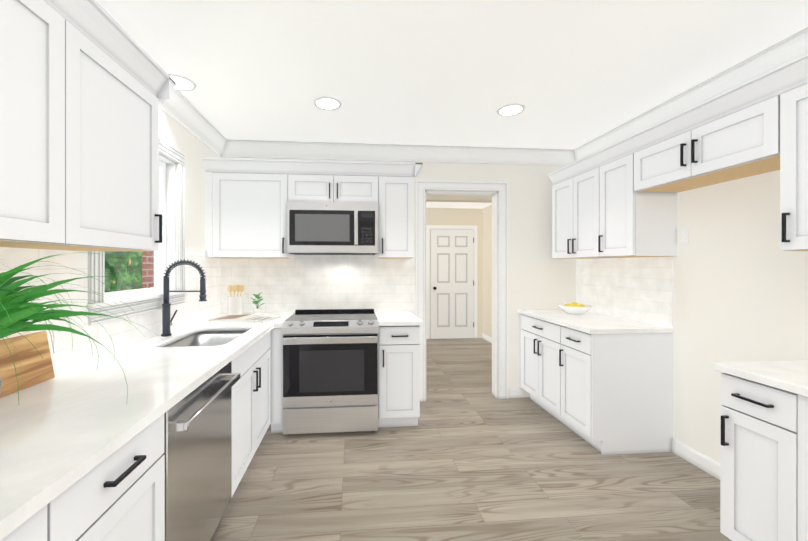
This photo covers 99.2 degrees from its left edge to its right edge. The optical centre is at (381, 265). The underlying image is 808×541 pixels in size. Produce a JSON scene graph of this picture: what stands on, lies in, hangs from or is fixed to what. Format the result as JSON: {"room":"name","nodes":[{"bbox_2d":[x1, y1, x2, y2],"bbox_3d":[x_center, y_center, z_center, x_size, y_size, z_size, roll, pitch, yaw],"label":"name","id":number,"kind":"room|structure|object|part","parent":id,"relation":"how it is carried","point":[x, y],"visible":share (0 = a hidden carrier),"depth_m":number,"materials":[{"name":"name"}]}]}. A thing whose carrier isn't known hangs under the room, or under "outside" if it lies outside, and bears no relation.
{"room":"kitchen","nodes":[
{"label":"kitchen","id":0,"kind":"room"},
{"bbox_2d":[159,108,219,250],"bbox_3d":[-1.411,0.096,0.546,0.150,2.560,5.800,0,0,-5],"label":"wall","id":1,"kind":"structure","parent":0,"point":[183,140],"depth_m":2.74,"materials":[{"name":"white paint"}]},
{"bbox_2d":[0,0,163,250],"bbox_3d":[-1.205,-0.454,1.077,0.346,0.770,1.148,0,0,-5],"label":"upper cabinet","id":2,"kind":"object","parent":1,"relation":"attached to","point":[87,87],"depth_m":1.15,"materials":[{"name":"white wood"}]},
{"bbox_2d":[0,247,220,372],"bbox_3d":[-1.369,0.185,0.987,0.008,0.619,4.672,0,0,-5],"label":"backsplash","id":3,"kind":"structure","parent":1,"relation":"attached to","point":[122,333],"depth_m":1.64,"materials":[{"name":"tile"}]},
{"bbox_2d":[86,138,187,325],"bbox_3d":[-1.509,-0.273,2.118,0.165,1.127,0.954,0,0,-5],"label":"window","id":4,"kind":"structure","parent":1,"relation":"in","point":[172,158],"depth_m":2.44,"materials":[{"name":"white wood"}]},
{"bbox_3d":[-1.554,-0.271,2.115,0.075,0.923,0.726,0,0,-5],"label":"window sash","id":5,"kind":"part","parent":4,"relation":"part of","materials":[{"name":"white wood"}]},
{"bbox_2d":[188,274,192,289],"bbox_3d":[-1.501,0.130,2.691,0.010,0.120,0.072,0,0,-5],"label":"switch plate","id":6,"kind":"object","parent":1,"relation":"attached to","point":[190,281],"depth_m":2.69,"materials":[{"name":"white plastic"}]},
{"bbox_2d":[159,88,226,156],"bbox_3d":[-1.280,-1.117,0.496,0.105,0.135,5.680,0,0,-5],"label":"crown molding","id":7,"kind":"structure","parent":1,"relation":"attached to","point":[181,110],"depth_m":2.66,"materials":[{"name":"white wood"}]},
{"bbox_2d":[198,274,201,287],"bbox_3d":[-1.516,0.130,2.866,0.010,0.120,0.072,0,0,-5],"label":"switch plate","id":8,"kind":"object","parent":1,"relation":"attached to","point":[199,276],"depth_m":2.85,"materials":[{"name":"white plastic"}]},
{"bbox_2d":[220,157,575,396],"bbox_3d":[0.242,0.095,3.533,3.640,2.560,0.120,0,0,-5],"label":"wall","id":9,"kind":"structure","parent":0,"point":[540,277],"depth_m":3.58,"materials":[{"name":"white paint"}]},
{"bbox_2d":[204,165,293,258],"bbox_3d":[-1.199,-0.455,3.177,0.705,0.770,0.346,0,0,-5],"label":"upper cabinet","id":10,"kind":"object","parent":9,"relation":"attached to","point":[246,199],"depth_m":3.01,"materials":[{"name":"white wood"}]},
{"bbox_2d":[221,253,414,313],"bbox_3d":[-0.614,0.184,3.398,1.912,0.619,0.008,0,0,-5],"label":"backsplash","id":11,"kind":"structure","parent":9,"relation":"attached to","point":[331,282],"depth_m":3.40,"materials":[{"name":"tile"}]},
{"bbox_2d":[290,169,381,204],"bbox_3d":[-0.445,-0.700,3.240,0.803,0.280,0.346,0,0,-5],"label":"upper cabinet","id":12,"kind":"object","parent":9,"relation":"attached to","point":[313,185],"depth_m":3.07,"materials":[{"name":"white wood"}]},
{"bbox_2d":[287,201,377,254],"bbox_3d":[-0.441,-0.331,3.192,0.795,0.452,0.443,0,0,-5],"label":"microwave","id":13,"kind":"object","parent":12,"relation":"attached to","point":[332,228],"visible":1,"depth_m":3.00,"materials":[{"name":"metal"}]},
{"bbox_2d":[376,169,417,258],"bbox_3d":[0.120,-0.455,3.287,0.328,0.770,0.346,0,0,-5],"label":"upper cabinet","id":14,"kind":"object","parent":9,"relation":"attached to","point":[396,211],"depth_m":3.12,"materials":[{"name":"white wood"}]},
{"bbox_2d":[227,139,574,165],"bbox_3d":[0.246,-1.118,3.421,3.390,0.135,0.105,0,0,-5],"label":"crown molding","id":15,"kind":"structure","parent":9,"relation":"attached to","point":[235,148],"depth_m":3.41,"materials":[{"name":"white wood"}]},
{"bbox_2d":[416,180,507,401],"bbox_3d":[0.816,0.256,3.577,0.966,2.238,0.167,0,0,-5],"label":"door frame","id":16,"kind":"structure","parent":9,"relation":"attached to","point":[497,191],"depth_m":3.53,"materials":[{"name":"white wood"}]},
{"bbox_2d":[96,0,807,149],"bbox_3d":[0.483,-1.234,0.628,3.940,0.100,5.950,0,0,-5],"label":"ceiling","id":17,"kind":"structure","parent":0,"point":[571,74],"depth_m":1.97,"materials":[{"name":"white paint"}]},
{"bbox_2d":[167,73,196,90],"bbox_3d":[-1.315,-1.181,2.219,0.206,0.006,0.206,0,0,-5],"label":"recessed light","id":18,"kind":"object","parent":17,"relation":"in","point":[183,83],"visible":0.67,"depth_m":2.22,"materials":[{"name":"white"}]},
{"bbox_2d":[313,96,341,109],"bbox_3d":[-0.395,-1.181,2.506,0.206,0.006,0.206,0,0,-5],"label":"recessed light","id":19,"kind":"object","parent":17,"relation":"in","point":[327,103],"visible":1,"depth_m":2.50,"materials":[{"name":"white"}]},
{"bbox_2d":[497,103,524,115],"bbox_3d":[0.981,-1.181,2.611,0.206,0.006,0.206,0,0,-5],"label":"recessed light","id":20,"kind":"object","parent":17,"relation":"in","point":[511,109],"visible":1,"depth_m":2.59,"materials":[{"name":"white"}]},
{"bbox_2d":[426,208,481,337],"bbox_3d":[0.892,0.099,6.467,2.020,2.550,0.120,0,0,-5],"label":"wall","id":21,"kind":"structure","parent":0,"point":[455,216],"depth_m":6.47,"materials":[{"name":"beige paint"}]},
{"bbox_2d":[426,225,476,338],"bbox_3d":[1.312,0.311,6.432,0.980,2.125,0.020,0,0,-5],"label":"door frame","id":22,"kind":"structure","parent":21,"relation":"attached to","point":[459,227],"depth_m":6.41,"materials":[{"name":"white wood"}]},
{"bbox_2d":[430,230,473,338],"bbox_3d":[1.320,0.350,6.375,0.818,2.032,0.110,0,0,-5],"label":"hall door","id":23,"kind":"structure","parent":21,"relation":"in","point":[451,302],"depth_m":6.40,"materials":[{"name":"paint"}]},
{"bbox_2d":[426,194,491,208],"bbox_3d":[1.006,-1.046,5.096,2.260,0.260,2.870,0,0,-5],"label":"ceiling","id":24,"kind":"structure","parent":0,"point":[459,201],"depth_m":4.91,"materials":[{"name":"white paint"}]},
{"bbox_2d":[211,338,731,540],"bbox_3d":[0.463,1.425,2.082,4.640,0.100,9.150,0,0,-5],"label":"floor","id":25,"kind":"structure","parent":0,"point":[470,457],"depth_m":2.17,"materials":[{"name":"beige wood"}]},
{"bbox_2d":[1,475,84,540],"bbox_3d":[-0.995,0.936,0.249,0.628,0.880,1.062,0,0,-5],"label":"base cabinet","id":26,"kind":"object","parent":25,"relation":"on","point":[63,518],"depth_m":0.77,"materials":[{"name":"grey wood"}]},
{"bbox_2d":[0,312,294,540],"bbox_3d":[-1.031,0.477,1.296,0.714,0.034,4.111,0,0,-5],"label":"countertop","id":27,"kind":"structure","parent":26,"relation":"on","point":[62,431],"depth_m":1.12,"materials":[{"name":"stone"}]},
{"bbox_2d":[0,331,54,397],"bbox_3d":[-1.341,0.361,1.229,0.054,0.194,0.330,0,0,-5],"label":"cutting board","id":28,"kind":"object","parent":27,"relation":"on","point":[35,368],"visible":0.98,"depth_m":1.28,"materials":[{"name":"brown wood"}]},
{"bbox_2d":[161,259,206,336],"bbox_3d":[-1.301,0.209,2.275,0.282,0.500,0.096,0,0,-5],"label":"faucet","id":29,"kind":"object","parent":27,"relation":"on","point":[166,321],"visible":1,"depth_m":2.24,"materials":[{"name":"grey metal"}]},
{"bbox_2d":[164,331,246,346],"bbox_3d":[-1.138,0.590,2.270,0.470,0.190,0.710,0,0,-5],"label":"sink basin","id":30,"kind":"object","parent":27,"relation":"in","point":[210,338],"visible":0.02,"depth_m":2.58,"materials":[{"name":"silver metal"}]},
{"bbox_2d":[227,285,243,314],"bbox_3d":[-1.358,0.319,3.195,0.149,0.280,0.134,0,0,-5],"label":"utensil crock","id":31,"kind":"object","parent":27,"relation":"on","point":[235,305],"visible":0.98,"depth_m":3.16,"materials":[{"name":"white ceramic"}]},
{"bbox_2d":[208,314,279,322],"bbox_3d":[-1.162,0.445,2.925,0.490,0.029,0.300,0,0,9],"label":"open book","id":32,"kind":"object","parent":27,"relation":"on","point":[254,318],"visible":1,"depth_m":2.86,"materials":[{"name":"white paper"}]},
{"bbox_2d":[251,292,263,313],"bbox_3d":[-1.147,0.354,3.171,0.128,0.210,0.117,0,0,-5],"label":"plant","id":33,"kind":"object","parent":27,"relation":"on","point":[256,310],"visible":0.98,"depth_m":3.16,"materials":[{"name":"green plant"}]},
{"bbox_2d":[85,414,164,540],"bbox_3d":[-1.050,0.936,0.915,0.628,0.880,0.518,0,0,-5],"label":"base cabinet","id":34,"kind":"object","parent":25,"relation":"on","point":[118,494],"depth_m":1.02,"materials":[{"name":"grey wood"}]},
{"bbox_2d":[163,361,239,540],"bbox_3d":[-1.060,0.936,1.504,0.670,0.878,0.643,0,0,-5],"label":"dishwasher","id":35,"kind":"object","parent":25,"relation":"on","point":[198,452],"visible":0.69,"depth_m":1.46,"materials":[{"name":"silver metal"}]},
{"bbox_2d":[232,327,282,446],"bbox_3d":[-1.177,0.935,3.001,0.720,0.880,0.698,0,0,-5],"label":"base cabinet","id":36,"kind":"object","parent":25,"relation":"on","point":[251,402],"depth_m":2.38,"materials":[{"name":"white wood"}]},
{"bbox_3d":[-0.854,0.941,2.800,0.110,0.868,0.100,0,0,-5],"label":"corner base cabinet filler","id":37,"kind":"part","parent":36,"relation":"part of","materials":[{"name":"white wood"}]},
{"bbox_2d":[281,309,378,434],"bbox_3d":[-0.431,0.902,3.032,0.768,0.945,0.708,0,0,-5],"label":"range","id":38,"kind":"object","parent":25,"relation":"on","point":[330,370],"visible":1,"depth_m":2.73,"materials":[{"name":"metal"}]},
{"bbox_2d":[378,325,419,426],"bbox_3d":[0.123,0.935,3.131,0.341,0.880,0.658,0,0,-5],"label":"base cabinet","id":39,"kind":"object","parent":25,"relation":"on","point":[398,376],"visible":0.96,"depth_m":2.84,"materials":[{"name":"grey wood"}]},
{"bbox_2d":[374,311,422,325],"bbox_3d":[0.131,0.477,3.131,0.368,0.034,0.646,0,0,-5],"label":"countertop","id":40,"kind":"structure","parent":39,"relation":"on","point":[397,318],"depth_m":2.98,"materials":[{"name":"stone"}]},
{"bbox_2d":[520,314,672,454],"bbox_3d":[1.776,0.935,3.049,0.658,0.880,1.091,0,0,-5],"label":"base cabinet","id":41,"kind":"object","parent":25,"relation":"on","point":[607,394],"visible":0.98,"depth_m":2.52,"materials":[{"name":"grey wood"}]},
{"bbox_2d":[518,309,673,333],"bbox_3d":[1.776,0.477,3.040,0.646,0.034,1.099,0,0,-5],"label":"countertop","id":42,"kind":"structure","parent":41,"relation":"on","point":[588,322],"depth_m":2.77,"materials":[{"name":"stone"}]},
{"bbox_2d":[558,302,591,313],"bbox_3d":[1.848,0.405,3.285,0.292,0.108,0.292,0,0,-5],"label":"lemon bowl","id":43,"kind":"object","parent":42,"relation":"on","point":[573,308],"visible":1,"depth_m":3.21,"materials":[{"name":"white ceramic"}]},
{"bbox_2d":[720,373,807,540],"bbox_3d":[1.906,0.935,1.486,0.658,0.880,0.316,0,0,-5],"label":"base cabinet","id":44,"kind":"object","parent":25,"relation":"on","point":[763,462],"visible":0.94,"depth_m":1.45,"materials":[{"name":"grey wood"}]},
{"bbox_2d":[713,360,807,396],"bbox_3d":[1.905,0.477,1.485,0.646,0.034,0.343,0,0,-5],"label":"countertop","id":45,"kind":"structure","parent":44,"relation":"on","point":[791,376],"depth_m":1.49,"materials":[{"name":"stone"}]},
{"bbox_2d":[482,205,491,337],"bbox_3d":[2.072,0.099,5.185,0.120,2.550,2.870,0,0,-5],"label":"wall","id":46,"kind":"structure","parent":0,"point":[487,270],"depth_m":6.25,"materials":[{"name":"beige paint"}]},
{"bbox_2d":[482,333,491,343],"bbox_3d":[2.010,1.324,5.120,0.014,0.100,2.750,0,0,-5],"label":"baseboard","id":47,"kind":"structure","parent":46,"relation":"attached to","point":[484,336],"depth_m":6.24,"materials":[{"name":"white wood"}]},
{"bbox_2d":[673,170,807,462],"bbox_3d":[2.366,0.096,0.860,0.150,2.560,5.800,0,0,-5],"label":"wall","id":48,"kind":"structure","parent":0,"point":[740,285],"depth_m":2.17,"materials":[{"name":"white paint"}]},
{"bbox_2d":[552,154,677,258],"bbox_3d":[1.923,-0.454,2.985,0.376,0.772,1.010,0,0,-5],"label":"upper cabinet","id":49,"kind":"object","parent":48,"relation":"attached to","point":[606,211],"visible":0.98,"depth_m":2.68,"materials":[{"name":"white wood"}]},
{"bbox_2d":[548,52,807,184],"bbox_3d":[1.809,-0.868,2.298,0.066,0.112,2.360,0,0,-5],"label":"crown molding","id":50,"kind":"structure","parent":49,"relation":"attached to","point":[792,74],"depth_m":1.95,"materials":[{"name":"white wood"}]},
{"bbox_2d":[576,256,672,327],"bbox_3d":[2.102,0.204,3.078,0.008,0.579,1.094,0,0,-5],"label":"backsplash","id":51,"kind":"structure","parent":48,"relation":"attached to","point":[640,289],"depth_m":2.92,"materials":[{"name":"tile"}]},
{"bbox_2d":[679,227,688,244],"bbox_3d":[2.155,-0.210,2.447,0.007,0.120,0.072,0,0,-5],"label":"electrical outlet plate","id":52,"kind":"object","parent":48,"relation":"attached to","point":[683,235],"visible":1,"depth_m":2.44,"materials":[{"name":"white plastic"}]},
{"bbox_2d":[575,27,807,160],"bbox_3d":[2.244,-1.117,0.789,0.105,0.135,5.680,0,0,-5],"label":"crown molding","id":53,"kind":"structure","parent":48,"relation":"attached to","point":[795,45],"depth_m":2.19,"materials":[{"name":"white wood"}]},
{"bbox_2d":[672,438,719,479],"bbox_3d":[2.180,1.325,2.103,0.014,0.100,0.858,0,0,-5],"label":"baseboard","id":54,"kind":"structure","parent":48,"relation":"attached to","point":[710,466],"depth_m":2.35,"materials":[{"name":"white wood"}]},
{"bbox_2d":[634,95,779,192],"bbox_3d":[2.000,-0.684,2.057,0.376,0.312,0.844,0,0,-5],"label":"upper cabinet","id":55,"kind":"object","parent":48,"relation":"attached to","point":[743,143],"visible":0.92,"depth_m":1.94,"materials":[{"name":"white wood"}]},
{"bbox_2d":[780,84,807,250],"bbox_3d":[2.056,-0.453,1.385,0.376,0.772,0.498,0,0,-5],"label":"upper cabinet","id":56,"kind":"object","parent":48,"relation":"attached to","point":[793,169],"visible":1,"depth_m":1.56,"materials":[{"name":"white wood"}]},
{"label":"outside","id":57,"kind":"structure","parent":0,"visible":0},
{"bbox_2d":[105,251,153,291],"bbox_3d":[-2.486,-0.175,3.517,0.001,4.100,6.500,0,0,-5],"label":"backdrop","id":58,"kind":"structure","parent":57,"point":[126,272],"depth_m":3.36,"materials":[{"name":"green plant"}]},
{"bbox_3d":[-1.194,0.345,0.951,0.190,0.230,0.190,0,0,-5],"label":"potted plant","id":59,"kind":"object","parent":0,"visible":0},
{"bbox_2d":[0,252,175,400],"bbox_3d":[-1.008,0.186,0.928,0.673,0.465,1.018,0,0,-5],"label":"plant","id":60,"kind":"object","parent":59,"relation":"in","point":[18,309],"visible":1,"depth_m":1.03,"materials":[{"name":"green plant"}]}
]}

